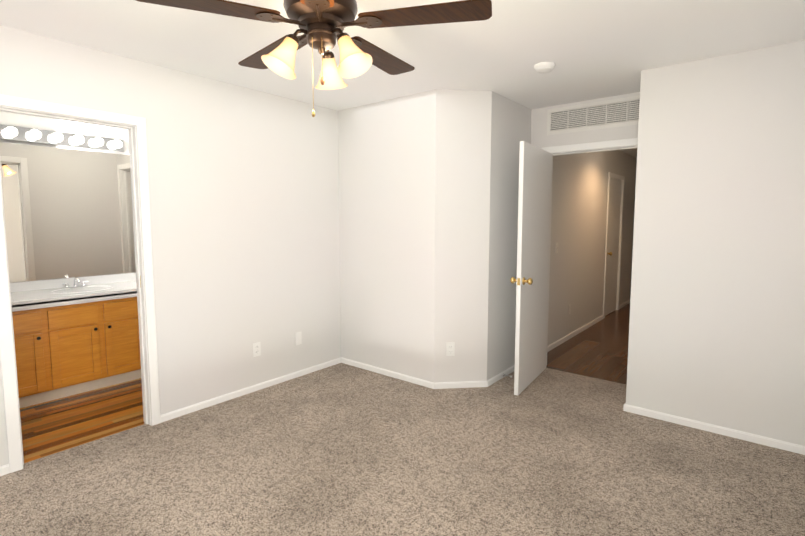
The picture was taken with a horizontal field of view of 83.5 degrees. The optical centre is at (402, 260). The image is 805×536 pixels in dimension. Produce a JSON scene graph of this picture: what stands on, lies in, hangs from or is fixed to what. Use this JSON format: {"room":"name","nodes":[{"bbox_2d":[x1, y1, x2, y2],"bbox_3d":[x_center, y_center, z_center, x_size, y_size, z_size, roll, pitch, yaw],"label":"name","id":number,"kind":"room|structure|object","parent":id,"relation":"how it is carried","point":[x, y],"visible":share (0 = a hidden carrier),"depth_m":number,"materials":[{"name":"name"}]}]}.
{"room":"empty bedroom","nodes":[
{"label":"empty bedroom","id":0,"kind":"room"},
{"bbox_2d":[0,111,135,282],"bbox_3d":[-3.042,-0.162,3.964,0.110,2.440,2.220,4,7,39],"label":"wall","id":1,"kind":"structure","parent":0,"point":[33,122],"depth_m":3.92,"materials":[{"name":"paint"}]},
{"bbox_2d":[0,125,123,151],"bbox_3d":[-2.930,-1.043,3.826,0.134,0.110,1.050,4,7,39],"label":"sconce","id":2,"kind":"object","parent":1,"relation":"attached to","point":[14,133],"visible":1,"depth_m":3.83,"materials":[{"name":"white glass"}]},
{"bbox_2d":[0,142,135,282],"bbox_3d":[-2.996,-0.404,3.905,0.005,1.127,1.988,4,7,39],"label":"bathroom mirror","id":3,"kind":"object","parent":1,"relation":"attached to","point":[68,213],"visible":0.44,"depth_m":3.96,"materials":[{"name":"clear glass"}]},
{"bbox_2d":[10,273,135,292],"bbox_3d":[-2.990,0.200,3.954,0.018,0.078,1.992,4,7,39],"label":"backsplash","id":4,"kind":"structure","parent":0,"relation":"attached to","point":[18,287],"depth_m":3.96,"materials":[{"name":"white stone"}]},
{"bbox_2d":[20,378,143,462],"bbox_3d":[-2.139,1.100,3.892,1.525,0.060,2.850,4,7,39],"label":"floor","id":5,"kind":"structure","parent":0,"point":[57,425],"depth_m":3.23,"materials":[{"name":"brown wood"}]},
{"bbox_2d":[12,293,140,407],"bbox_3d":[-2.777,0.687,3.824,0.566,0.775,1.992,4,7,39],"label":"bathroom vanity","id":6,"kind":"object","parent":5,"relation":"on","point":[75,335],"depth_m":3.62,"materials":[{"name":"brown wood"}]},
{"bbox_2d":[11,281,136,304],"bbox_3d":[-2.778,0.277,3.789,0.562,0.046,1.992,4,7,39],"label":"countertop","id":7,"kind":"structure","parent":6,"relation":"on","point":[32,296],"depth_m":3.70,"materials":[{"name":"white stone"}]},
{"bbox_2d":[62,277,88,288],"bbox_3d":[-2.839,0.193,3.934,0.133,0.096,0.196,4,7,39],"label":"faucet","id":8,"kind":"object","parent":7,"relation":"on","point":[83,286],"depth_m":3.94,"materials":[{"name":"silver metal"}]},
{"bbox_2d":[49,285,113,302],"bbox_3d":[-2.727,0.302,3.853,0.351,0.116,0.450,4,7,39],"label":"sink","id":9,"kind":"object","parent":7,"relation":"in","point":[74,289],"depth_m":3.85,"materials":[{"name":"white ceramic"}]},
{"bbox_2d":[0,25,340,465],"bbox_3d":[-1.908,-0.062,2.857,0.110,2.440,4.220,4,7,39],"label":"wall","id":10,"kind":"structure","parent":0,"point":[244,204],"depth_m":3.42,"materials":[{"name":"paint"}]},
{"bbox_2d":[0,94,160,472],"bbox_3d":[-1.987,0.127,2.776,0.142,2.077,0.804,4,7,39],"label":"door frame","id":11,"kind":"structure","parent":10,"relation":"attached to","point":[135,126],"depth_m":2.90,"materials":[{"name":"white wood"}]},
{"bbox_2d":[253,342,260,356],"bbox_3d":[-1.198,0.732,3.714,0.009,0.115,0.070,4,7,39],"label":"electrical outlet","id":12,"kind":"object","parent":10,"relation":"attached to","point":[257,349],"visible":1,"depth_m":3.71,"materials":[{"name":"white plastic"}]},
{"bbox_2d":[295,332,301,345],"bbox_3d":[-0.932,0.699,4.041,0.008,0.115,0.070,4,7,39],"label":"electrical outlet","id":13,"kind":"object","parent":10,"relation":"attached to","point":[298,338],"visible":1,"depth_m":4.04,"materials":[{"name":"white plastic"}]},
{"bbox_2d":[0,357,804,475],"bbox_3d":[-0.134,1.189,2.239,3.564,0.058,5.100,4,7,39],"label":"baseboard","id":14,"kind":"structure","parent":10,"relation":"attached to","point":[712,428],"depth_m":3.40,"materials":[{"name":"white wood"}]},
{"bbox_2d":[0,363,804,535],"bbox_3d":[-0.152,1.242,2.265,3.619,0.068,5.112,4,7,39],"label":"floor","id":15,"kind":"structure","parent":0,"point":[341,449],"depth_m":2.53,"materials":[{"name":"beige carpet"}]},
{"bbox_2d":[0,0,804,157],"bbox_3d":[1.328,-1.536,5.069,5.364,0.100,11.920,4,7,39],"label":"ceiling","id":16,"kind":"structure","parent":0,"point":[594,49],"depth_m":2.59,"materials":[{"name":"paint"}]},
{"bbox_2d":[136,0,491,116],"bbox_3d":[-0.344,-0.901,1.931,1.346,0.604,1.346,4,7,39],"label":"ceiling fan","id":17,"kind":"object","parent":16,"relation":"hanging from","point":[322,24],"visible":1,"depth_m":1.82,"materials":[{"name":"brown wood"}]},
{"bbox_2d":[534,62,554,72],"bbox_3d":[0.948,-1.282,3.011,0.136,0.037,0.136,4,7,39],"label":"smoke detector","id":18,"kind":"object","parent":16,"relation":"attached to","point":[543,67],"visible":1,"depth_m":2.97,"materials":[{"name":"white plastic"}]},
{"bbox_2d":[338,89,636,382],"bbox_3d":[2.375,-0.425,6.901,1.440,2.440,7.700,4,7,39],"label":"wall","id":19,"kind":"structure","parent":0,"point":[428,194],"depth_m":3.92,"materials":[{"name":"paint"}]},
{"bbox_2d":[446,342,454,355],"bbox_3d":[0.399,0.739,3.757,0.070,0.115,0.009,-1,5,-6],"label":"outlet","id":20,"kind":"object","parent":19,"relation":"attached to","point":[450,348],"visible":1,"depth_m":3.75,"materials":[{"name":"white plastic"}]},
{"bbox_2d":[547,315,603,351],"bbox_3d":[2.079,0.897,5.493,0.012,0.058,2.543,4,7,39],"label":"baseboard","id":21,"kind":"structure","parent":19,"relation":"attached to","point":[570,335],"depth_m":5.48,"materials":[{"name":"white wood"}]},
{"bbox_2d":[605,178,621,315],"bbox_3d":[3.120,-0.201,6.741,0.035,2.003,0.723,4,7,39],"label":"door leaf","id":22,"kind":"structure","parent":19,"relation":"in","point":[613,242],"depth_m":6.75,"materials":[{"name":"white wood"}]},
{"bbox_2d":[619,299,629,308],"bbox_3d":[3.839,0.703,7.659,0.012,0.058,1.346,4,7,39],"label":"baseboard","id":23,"kind":"structure","parent":19,"relation":"attached to","point":[627,302],"depth_m":7.41,"materials":[{"name":"white wood"}]},
{"bbox_2d":[531,92,639,148],"bbox_3d":[1.641,-0.168,4.039,1.034,2.440,0.110,4,7,39],"label":"wall","id":24,"kind":"structure","parent":0,"point":[540,138],"depth_m":3.99,"materials":[{"name":"paint"}]},
{"bbox_2d":[514,141,552,395],"bbox_3d":[1.134,0.056,3.877,0.035,2.003,0.813,3,6,33],"label":"door leaf","id":25,"kind":"structure","parent":24,"relation":"in","point":[534,207],"depth_m":3.77,"materials":[{"name":"white wood"}]},
{"bbox_2d":[510,277,532,284],"bbox_3d":[0.938,0.164,3.584,0.177,0.062,0.097,3,6,33],"label":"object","id":26,"kind":"structure","parent":25,"relation":"in","point":[529,281],"depth_m":3.56,"materials":[{"name":"gold metal"}]},
{"bbox_2d":[542,138,637,365],"bbox_3d":[1.683,0.016,4.021,0.917,2.077,0.142,4,7,39],"label":"door frame","id":27,"kind":"structure","parent":24,"relation":"attached to","point":[632,143],"depth_m":4.15,"materials":[{"name":"white wood"}]},
{"bbox_2d":[547,95,639,134],"bbox_3d":[1.654,-1.236,3.851,0.860,0.230,0.014,4,7,39],"label":"air vent","id":28,"kind":"object","parent":24,"relation":"in","point":[618,112],"visible":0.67,"depth_m":3.86,"materials":[{"name":"white metal"}]},
{"bbox_2d":[546,303,629,384],"bbox_3d":[3.678,0.844,6.745,1.144,0.060,6.698,4,7,39],"label":"floor","id":29,"kind":"structure","parent":0,"point":[599,350],"depth_m":4.87,"materials":[{"name":"brown wood"}]},
{"bbox_2d":[626,40,804,445],"bbox_3d":[2.150,-0.066,2.898,1.200,2.440,0.110,4,7,39],"label":"wall","id":30,"kind":"structure","parent":0,"point":[717,322],"depth_m":2.90,"materials":[{"name":"paint"}]}
]}

